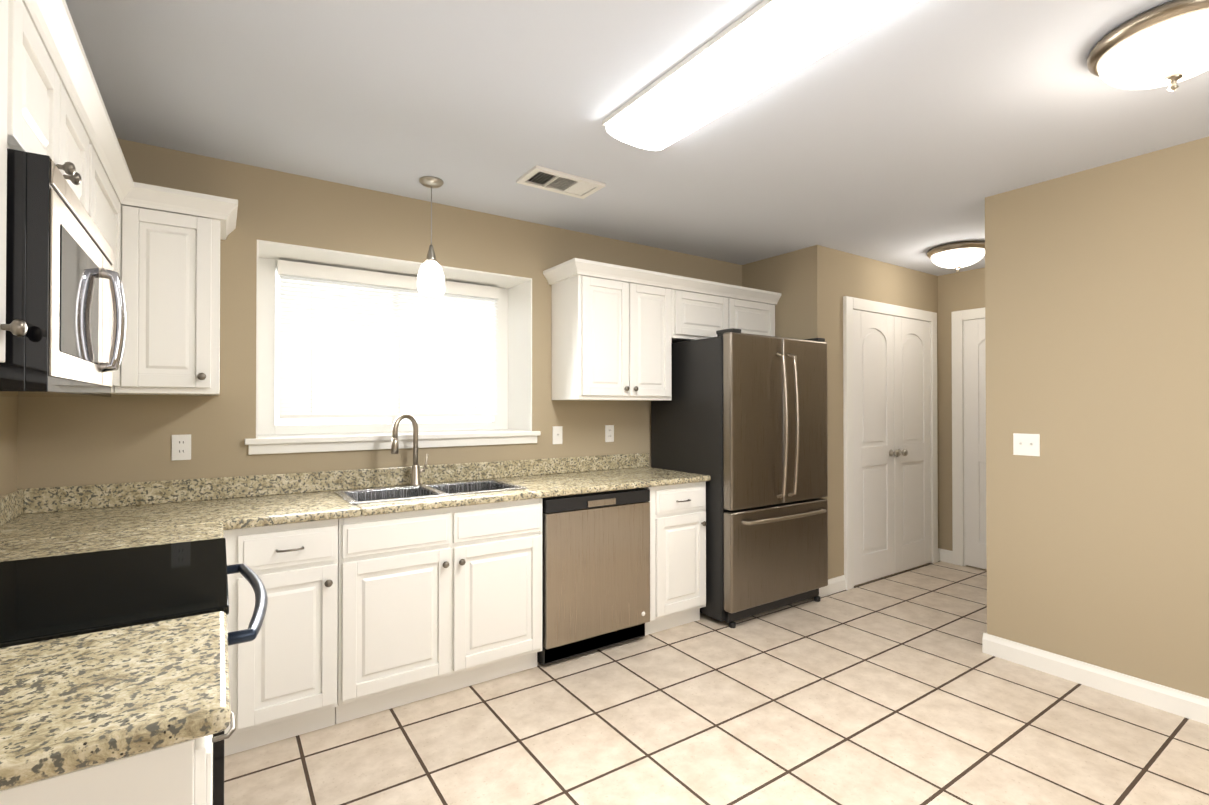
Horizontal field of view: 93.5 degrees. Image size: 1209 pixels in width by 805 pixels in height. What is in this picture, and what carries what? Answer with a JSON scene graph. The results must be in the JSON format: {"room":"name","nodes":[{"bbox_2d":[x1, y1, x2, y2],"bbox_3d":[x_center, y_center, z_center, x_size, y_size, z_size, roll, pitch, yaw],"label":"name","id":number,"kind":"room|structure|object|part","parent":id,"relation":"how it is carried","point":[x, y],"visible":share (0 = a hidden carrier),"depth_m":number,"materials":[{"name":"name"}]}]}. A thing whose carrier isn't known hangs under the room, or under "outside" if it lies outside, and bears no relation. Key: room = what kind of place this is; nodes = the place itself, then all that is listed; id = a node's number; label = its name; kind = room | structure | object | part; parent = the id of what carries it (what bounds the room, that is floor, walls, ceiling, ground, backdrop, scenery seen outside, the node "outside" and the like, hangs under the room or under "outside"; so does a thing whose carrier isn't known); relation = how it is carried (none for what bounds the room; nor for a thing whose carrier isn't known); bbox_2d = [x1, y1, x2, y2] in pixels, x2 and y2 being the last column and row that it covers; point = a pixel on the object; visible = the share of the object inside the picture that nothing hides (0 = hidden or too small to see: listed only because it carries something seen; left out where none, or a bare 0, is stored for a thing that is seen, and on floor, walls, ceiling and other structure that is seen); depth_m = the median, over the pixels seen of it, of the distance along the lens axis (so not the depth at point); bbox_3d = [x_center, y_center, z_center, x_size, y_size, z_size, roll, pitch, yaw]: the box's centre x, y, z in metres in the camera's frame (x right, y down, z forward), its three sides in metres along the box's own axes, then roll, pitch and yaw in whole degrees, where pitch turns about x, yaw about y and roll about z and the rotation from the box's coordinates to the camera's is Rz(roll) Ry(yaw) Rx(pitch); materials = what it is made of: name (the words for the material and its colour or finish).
{"room":"kitchen","nodes":[
{"label":"kitchen","id":0,"kind":"room"},
{"bbox_2d":[0,397,17,495],"bbox_3d":[-0.738,0.096,-0.199,0.120,2.500,6.770,0,-1,-34],"label":"wall","id":1,"kind":"structure","parent":0,"point":[8,438],"depth_m":2.17,"materials":[{"name":"beige paint"}]},
{"bbox_2d":[0,0,27,362],"bbox_3d":[-0.944,-0.419,0.559,0.380,0.740,0.908,0,-1,-34],"label":"upper cabinet","id":2,"kind":"object","parent":1,"relation":"attached to","point":[18,327],"visible":1,"depth_m":0.99,"materials":[{"name":"white wood"}]},
{"bbox_2d":[0,488,31,525],"bbox_3d":[-2.042,0.390,1.853,0.024,0.099,0.948,0,-1,-34],"label":"backsplash","id":3,"kind":"structure","parent":1,"relation":"attached to","point":[16,503],"depth_m":2.17,"materials":[{"name":"stone"}]},
{"bbox_2d":[7,0,88,213],"bbox_3d":[-1.413,-0.622,1.252,0.380,0.323,0.760,0,-1,-34],"label":"upper cabinet","id":4,"kind":"object","parent":1,"relation":"attached to","point":[43,118],"visible":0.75,"depth_m":1.20,"materials":[{"name":"white wood"}]},
{"bbox_2d":[0,148,125,396],"bbox_3d":[-1.384,-0.237,1.269,0.452,0.438,0.756,0,-1,-34],"label":"over-the-range microwave","id":5,"kind":"object","parent":4,"relation":"attached to","point":[65,300],"visible":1,"depth_m":1.09,"materials":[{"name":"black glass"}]},
{"bbox_2d":[89,144,124,394],"bbox_3d":[-1.902,-0.408,1.969,0.380,0.740,0.975,0,-1,-34],"label":"upper cabinet","id":6,"kind":"object","parent":1,"relation":"attached to","point":[104,209],"visible":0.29,"depth_m":1.89,"materials":[{"name":"white wood"}]},
{"bbox_2d":[17,138,741,490],"bbox_3d":[-0.721,0.125,3.603,4.180,2.500,0.400,0,-1,-34],"label":"wall","id":7,"kind":"structure","parent":0,"point":[117,438],"depth_m":2.79,"materials":[{"name":"beige paint"}]},
{"bbox_2d":[22,0,237,239],"bbox_3d":[-1.156,-0.807,1.469,0.395,0.080,2.647,0,-1,-34],"label":"crown molding","id":8,"kind":"structure","parent":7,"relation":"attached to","point":[53,23],"depth_m":1.65,"materials":[{"name":"white wood"}]},
{"bbox_2d":[115,205,219,394],"bbox_3d":[-1.817,-0.405,2.387,0.333,0.740,0.380,0,-1,-34],"label":"upper cabinet","id":9,"kind":"object","parent":7,"relation":"attached to","point":[170,271],"visible":0.96,"depth_m":2.26,"materials":[{"name":"white wood"}]},
{"bbox_2d":[172,434,190,459],"bbox_3d":[-1.901,0.202,2.553,0.070,0.114,0.008,0,-1,-34],"label":"electrical outlet plate","id":10,"kind":"object","parent":7,"relation":"attached to","point":[181,447],"visible":1,"depth_m":2.55,"materials":[{"name":"white plastic"}]},
{"bbox_2d":[32,453,648,512],"bbox_3d":[-1.008,0.400,3.149,3.191,0.099,0.020,0,-1,-34],"label":"backsplash","id":11,"kind":"structure","parent":7,"relation":"attached to","point":[79,497],"depth_m":2.79,"materials":[{"name":"stone"}]},
{"bbox_2d":[245,429,540,454],"bbox_3d":[-1.163,0.214,3.283,1.560,0.076,0.430,0,-1,-34],"label":"window sill","id":12,"kind":"structure","parent":7,"relation":"attached to","point":[280,444],"depth_m":3.03,"materials":[{"name":"white wood"}]},
{"bbox_2d":[256,240,531,437],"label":"window","id":13,"kind":"structure","parent":7,"relation":"in","point":[519,352],"depth_m":3.36,"materials":[{"name":"white wood"}]},
{"bbox_2d":[277,260,499,418],"bbox_3d":[-1.224,-0.333,3.385,1.260,0.842,0.060,0,-1,-34],"label":"window blind","id":14,"kind":"object","parent":13,"relation":"attached to","point":[328,377],"visible":0.9,"depth_m":3.32,"materials":[{"name":"white"}]},
{"bbox_2d":[553,426,561,443],"bbox_3d":[-0.298,0.210,3.638,0.070,0.114,0.016,0,-1,-34],"label":"switch plate","id":15,"kind":"object","parent":7,"relation":"attached to","point":[557,434],"visible":1,"depth_m":3.64,"materials":[{"name":"white plastic"}]},
{"bbox_2d":[605,425,613,441],"bbox_3d":[0.035,0.212,3.868,0.070,0.114,0.008,0,-1,-34],"label":"electrical outlet plate","id":16,"kind":"object","parent":7,"relation":"attached to","point":[609,433],"visible":1,"depth_m":3.87,"materials":[{"name":"white plastic"}]},
{"bbox_2d":[552,275,671,400],"bbox_3d":[0.068,-0.390,3.667,0.724,0.750,0.380,0,-1,-34],"label":"upper cabinet","id":17,"kind":"object","parent":7,"relation":"attached to","point":[611,340],"visible":1,"depth_m":3.51,"materials":[{"name":"white wood"}]},
{"bbox_2d":[543,258,780,304],"bbox_3d":[0.474,-0.788,3.942,1.822,0.080,0.387,0,-1,-34],"label":"crown molding","id":18,"kind":"structure","parent":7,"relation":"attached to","point":[571,268],"depth_m":3.62,"materials":[{"name":"white wood"}]},
{"bbox_2d":[671,289,774,342],"bbox_3d":[0.797,-0.594,4.165,1.036,0.335,0.380,0,-1,-34],"label":"upper cabinet","id":19,"kind":"object","parent":7,"relation":"attached to","point":[696,316],"visible":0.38,"depth_m":3.95,"materials":[{"name":"white wood"}]},
{"bbox_2d":[65,0,1208,275],"bbox_3d":[1.752,-1.181,1.503,6.140,0.080,6.770,0,-1,-34],"label":"ceiling","id":20,"kind":"structure","parent":0,"point":[911,136],"depth_m":2.21,"materials":[{"name":"white paint"}]},
{"bbox_2d":[417,176,444,295],"bbox_3d":[-0.883,-0.842,2.896,0.136,0.578,0.136,0,-1,-34],"label":"pendant light","id":21,"kind":"object","parent":20,"relation":"hanging from","point":[430,279],"visible":1,"depth_m":2.85,"materials":[{"name":"white glass"}]},
{"bbox_2d":[516,165,605,198],"bbox_3d":[-0.221,-1.123,2.912,0.400,0.014,0.220,0,-1,-34],"label":"ceiling vent","id":22,"kind":"object","parent":20,"relation":"in","point":[544,178],"visible":1,"depth_m":2.90,"materials":[{"name":"white metal"}]},
{"bbox_2d":[602,0,918,150],"bbox_3d":[0.469,-1.103,1.861,0.310,0.070,1.245,0,-1,-34],"label":"fluorescent ceiling light","id":23,"kind":"object","parent":20,"relation":"attached to","point":[763,45],"visible":1,"depth_m":1.81,"materials":[{"name":"white plastic"}]},
{"bbox_2d":[927,241,984,272],"bbox_3d":[2.567,-1.029,4.128,0.392,0.184,0.392,0,-1,-34],"label":"light","id":24,"kind":"object","parent":20,"relation":"attached to","point":[957,256],"visible":0.98,"depth_m":4.02,"materials":[{"name":"beige glass"}]},
{"bbox_2d":[1087,0,1208,90],"bbox_3d":[1.744,-1.047,1.744,0.402,0.184,0.402,0,-1,-34],"label":"light","id":25,"kind":"object","parent":20,"relation":"attached to","point":[1165,44],"visible":1,"depth_m":1.69,"materials":[{"name":"beige glass"}]},
{"bbox_2d":[224,561,1208,804],"bbox_3d":[1.752,1.389,1.483,6.140,0.060,6.770,0,-1,-34],"label":"floor","id":26,"kind":"structure","parent":0,"point":[900,688],"depth_m":2.36,"materials":[{"name":"tile"}]},
{"bbox_2d":[0,712,235,804],"bbox_3d":[-0.941,0.911,0.817,0.686,0.885,0.468,0,-1,-34],"label":"base cabinet","id":27,"kind":"object","parent":26,"relation":"on","point":[181,773],"visible":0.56,"depth_m":0.76,"materials":[{"name":"white wood"}]},
{"bbox_2d":[0,611,230,790],"bbox_3d":[-0.943,0.450,0.813,0.675,0.035,0.478,0,-1,-34],"label":"countertop","id":28,"kind":"structure","parent":27,"relation":"on","point":[73,703],"depth_m":0.84,"materials":[{"name":"stone"}]},
{"bbox_2d":[0,538,267,804],"bbox_3d":[-1.252,0.817,1.351,0.771,1.080,0.758,0,-1,-34],"label":"range","id":29,"kind":"object","parent":26,"relation":"on","point":[51,597],"visible":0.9,"depth_m":1.30,"materials":[{"name":"black glass"}]},
{"bbox_2d":[223,519,337,756],"bbox_3d":[-1.444,0.923,2.467,0.437,0.885,0.651,0,-1,-34],"label":"base cabinet","id":30,"kind":"object","parent":26,"relation":"on","point":[283,667],"visible":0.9,"depth_m":2.25,"materials":[{"name":"white wood"}]},
{"bbox_2d":[0,515,235,561],"bbox_3d":[-1.589,0.457,1.779,0.690,0.035,0.318,0,-1,-34],"label":"countertop","id":31,"kind":"structure","parent":30,"relation":"on","point":[17,547],"depth_m":1.84,"materials":[{"name":"stone"}]},
{"bbox_2d":[335,498,542,723],"bbox_3d":[-0.865,0.926,2.860,0.957,0.885,0.650,0,-1,-34],"label":"base cabinet","id":32,"kind":"object","parent":26,"relation":"on","point":[433,602],"visible":0.88,"depth_m":2.58,"materials":[{"name":"white wood"}]},
{"bbox_2d":[0,467,710,538],"bbox_3d":[-0.831,0.466,2.887,3.191,0.035,0.649,0,-1,-34],"label":"countertop","id":33,"kind":"structure","parent":32,"relation":"on","point":[257,511],"depth_m":2.46,"materials":[{"name":"stone"}]},
{"bbox_2d":[391,413,427,485],"bbox_3d":[-1.024,0.249,2.993,0.212,0.386,0.120,0,-1,-34],"label":"faucet","id":34,"kind":"object","parent":33,"relation":"on","point":[416,470],"visible":1,"depth_m":3.02,"materials":[{"name":"silver metal"}]},
{"bbox_2d":[333,479,527,505],"bbox_3d":[-0.874,0.533,2.891,0.854,0.183,0.444,0,-1,-34],"label":"sink","id":35,"kind":"object","parent":33,"relation":"in","point":[355,497],"visible":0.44,"depth_m":2.94,"materials":[{"name":"metal"}]},
{"bbox_2d":[537,488,649,664],"bbox_3d":[-0.189,0.935,3.331,0.672,0.875,0.631,0,-1,-34],"label":"dishwasher","id":36,"kind":"object","parent":26,"relation":"on","point":[596,571],"visible":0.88,"depth_m":3.05,"materials":[{"name":"grey metal"}]},
{"bbox_2d":[645,481,706,634],"bbox_3d":[0.291,0.932,3.645,0.458,0.885,0.651,0,-1,-34],"label":"base cabinet","id":37,"kind":"object","parent":26,"relation":"on","point":[678,523],"visible":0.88,"depth_m":3.40,"materials":[{"name":"white wood"}]},
{"bbox_2d":[651,328,827,627],"bbox_3d":[0.965,0.466,3.957,0.960,1.822,0.844,0,-1,-34],"label":"refrigerator","id":38,"kind":"object","parent":26,"relation":"on","point":[687,428],"depth_m":3.61,"materials":[{"name":"grey metal"}]},
{"bbox_3d":[1.139,0.148,3.703,0.920,1.189,0.224,0,-1,-34],"label":"refrigerator handle","id":39,"kind":"part","parent":38,"relation":"part of","materials":[{"name":"silver metal"}]},
{"bbox_3d":[1.137,0.423,3.704,0.960,1.695,0.073,0,-1,-34],"label":"refrigerator door","id":40,"kind":"part","parent":38,"relation":"part of","materials":[{"name":"silver metal"}]},
{"bbox_2d":[742,245,938,585],"bbox_3d":[1.951,0.136,5.025,1.840,2.500,1.150,0,-1,-34],"label":"wall block","id":41,"kind":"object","parent":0,"point":[814,285],"visible":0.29,"depth_m":4.19,"materials":[{"name":"beige paint"}]},
{"bbox_2d":[820,575,845,597],"bbox_3d":[1.644,1.326,4.103,0.305,0.105,0.016,0,-1,-34],"label":"baseboard","id":42,"kind":"structure","parent":41,"relation":"attached to","point":[835,585],"depth_m":4.11,"materials":[{"name":"white wood"}]},
{"bbox_2d":[853,309,899,585],"bbox_3d":[2.108,0.336,4.381,0.569,2.065,0.087,0,-1,-34],"label":"double door","id":43,"kind":"structure","parent":41,"relation":"attached to","point":[874,453],"depth_m":4.40,"materials":[{"name":"white wood"}]},
{"bbox_2d":[843,296,937,589],"bbox_3d":[2.328,0.299,4.567,1.340,2.165,0.030,0,-1,-34],"label":"door frame","id":44,"kind":"structure","parent":41,"relation":"attached to","point":[850,304],"depth_m":4.22,"materials":[{"name":"white wood"}]},
{"bbox_2d":[894,316,930,572],"bbox_3d":[2.582,0.339,4.703,0.569,2.065,0.087,0,-1,-34],"label":"double door","id":45,"kind":"structure","parent":41,"relation":"attached to","point":[912,442],"depth_m":4.72,"materials":[{"name":"white wood"}]},
{"bbox_2d":[938,268,986,569],"bbox_3d":[3.289,0.132,4.586,0.120,2.500,1.080,0,-1,-34],"label":"wall","id":46,"kind":"structure","parent":0,"point":[963,290],"depth_m":4.93,"materials":[{"name":"beige paint"}]},
{"bbox_2d":[939,548,952,563],"bbox_3d":[2.965,1.332,4.934,0.016,0.105,0.125,0,-1,-34],"label":"baseboard","id":47,"kind":"structure","parent":46,"relation":"attached to","point":[946,556],"depth_m":4.92,"materials":[{"name":"white wood"}]},
{"bbox_2d":[951,307,984,565],"bbox_3d":[3.275,0.299,4.473,0.030,2.165,1.000,0,-1,-34],"label":"door frame","id":48,"kind":"structure","parent":46,"relation":"attached to","point":[958,440],"depth_m":4.83,"materials":[{"name":"white wood"}]},
{"bbox_2d":[965,318,986,568],"bbox_3d":[3.251,0.337,4.456,0.087,2.065,0.802,0,-1,-34],"label":"door","id":49,"kind":"structure","parent":46,"relation":"in","point":[975,444],"depth_m":4.73,"materials":[{"name":"white wood"}]},
{"bbox_2d":[985,137,1208,698],"bbox_3d":[4.111,0.111,1.820,1.870,2.500,4.420,0,-1,-34],"label":"wall block","id":50,"kind":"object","parent":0,"point":[1097,366],"visible":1,"depth_m":2.70,"materials":[{"name":"beige paint"}]},
{"bbox_2d":[1013,433,1039,455],"bbox_3d":[2.196,0.220,2.960,0.016,0.114,0.116,0,-1,-34],"label":"light switch","id":51,"kind":"object","parent":50,"relation":"attached to","point":[1026,444],"visible":1,"depth_m":2.96,"materials":[{"name":"white plastic"}]},
{"bbox_2d":[982,633,1208,724],"bbox_3d":[3.326,1.304,1.288,0.016,0.105,4.436,0,-1,-34],"label":"baseboard","id":52,"kind":"structure","parent":50,"relation":"attached to","point":[1173,701],"depth_m":2.69,"materials":[{"name":"white wood"}]}
]}

